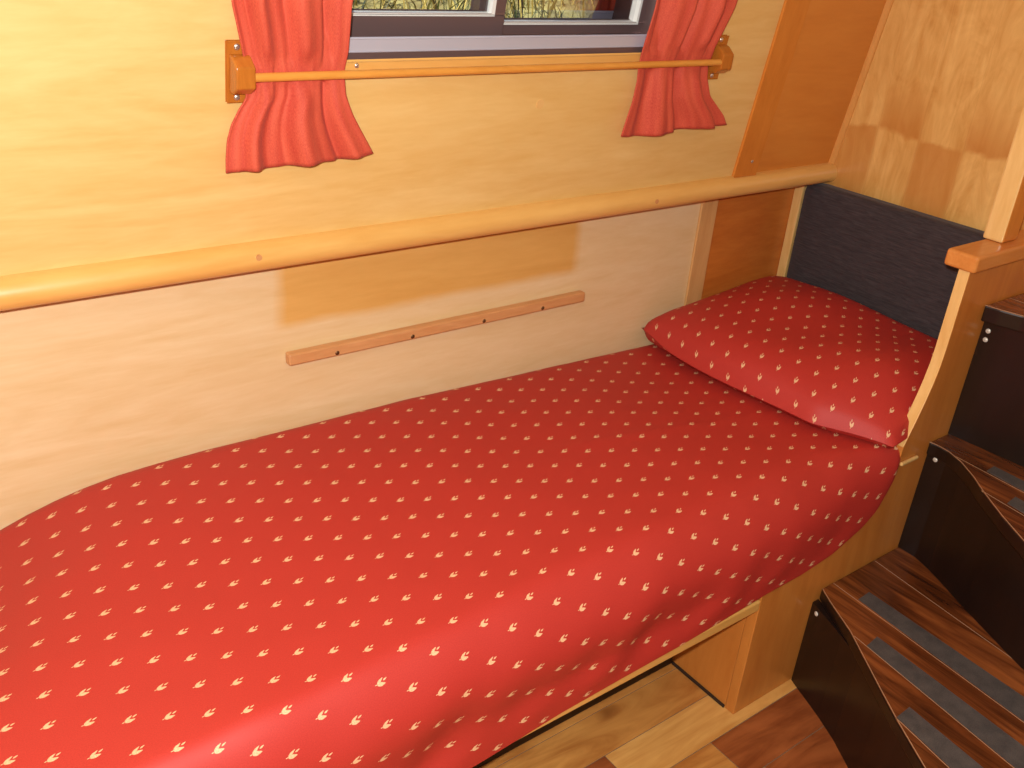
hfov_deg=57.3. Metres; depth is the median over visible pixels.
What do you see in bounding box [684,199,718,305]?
trim
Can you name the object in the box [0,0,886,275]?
wall
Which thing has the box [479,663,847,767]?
floor
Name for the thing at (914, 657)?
steps
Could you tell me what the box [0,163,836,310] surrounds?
trim
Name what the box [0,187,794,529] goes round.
wall
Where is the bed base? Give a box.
[472,600,759,767]
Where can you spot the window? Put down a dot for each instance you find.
(607, 26)
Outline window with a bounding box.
[347,0,655,67]
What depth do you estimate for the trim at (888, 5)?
2.01 m
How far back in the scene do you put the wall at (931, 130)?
1.90 m
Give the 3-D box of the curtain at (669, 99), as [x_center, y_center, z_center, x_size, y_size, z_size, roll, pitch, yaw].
[0.349,-0.686,1.577,0.284,0.547,0.124,-15,33,-34]
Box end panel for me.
[725,106,1023,713]
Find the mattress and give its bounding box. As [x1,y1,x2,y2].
[0,344,900,767]
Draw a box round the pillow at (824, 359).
[642,276,936,448]
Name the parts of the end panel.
cap rail, post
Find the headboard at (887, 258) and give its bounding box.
[786,183,985,339]
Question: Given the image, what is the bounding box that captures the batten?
[285,290,584,365]
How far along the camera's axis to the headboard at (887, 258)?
2.02 m
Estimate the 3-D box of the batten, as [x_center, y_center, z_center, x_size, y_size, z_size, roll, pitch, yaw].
[-0.112,-0.108,1.700,0.634,0.020,0.018,-15,33,-34]
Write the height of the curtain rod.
0.079 m
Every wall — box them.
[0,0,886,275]
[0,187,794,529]
[825,0,1023,230]
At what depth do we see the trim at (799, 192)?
2.21 m
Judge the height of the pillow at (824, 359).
0.114 m
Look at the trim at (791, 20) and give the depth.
1.85 m
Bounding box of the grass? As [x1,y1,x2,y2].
[352,0,590,17]
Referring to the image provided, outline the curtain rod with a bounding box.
[225,35,733,102]
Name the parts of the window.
sliding sash, fixed frame, glass pane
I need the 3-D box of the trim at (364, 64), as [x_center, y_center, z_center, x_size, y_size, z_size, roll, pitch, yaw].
[-0.013,-0.494,1.441,0.783,0.025,0.018,-15,33,-34]
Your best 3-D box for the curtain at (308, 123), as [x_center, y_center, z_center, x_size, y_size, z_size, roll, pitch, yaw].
[-0.252,-0.527,1.157,0.236,0.543,0.118,-15,33,-34]
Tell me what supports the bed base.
on the floor
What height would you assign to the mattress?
0.258 m
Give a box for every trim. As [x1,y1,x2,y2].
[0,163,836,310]
[345,53,640,69]
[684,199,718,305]
[732,0,810,177]
[776,185,807,276]
[828,0,893,163]
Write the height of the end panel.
1.900 m
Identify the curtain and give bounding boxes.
[225,0,372,172]
[621,0,737,136]
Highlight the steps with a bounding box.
[791,293,1023,767]

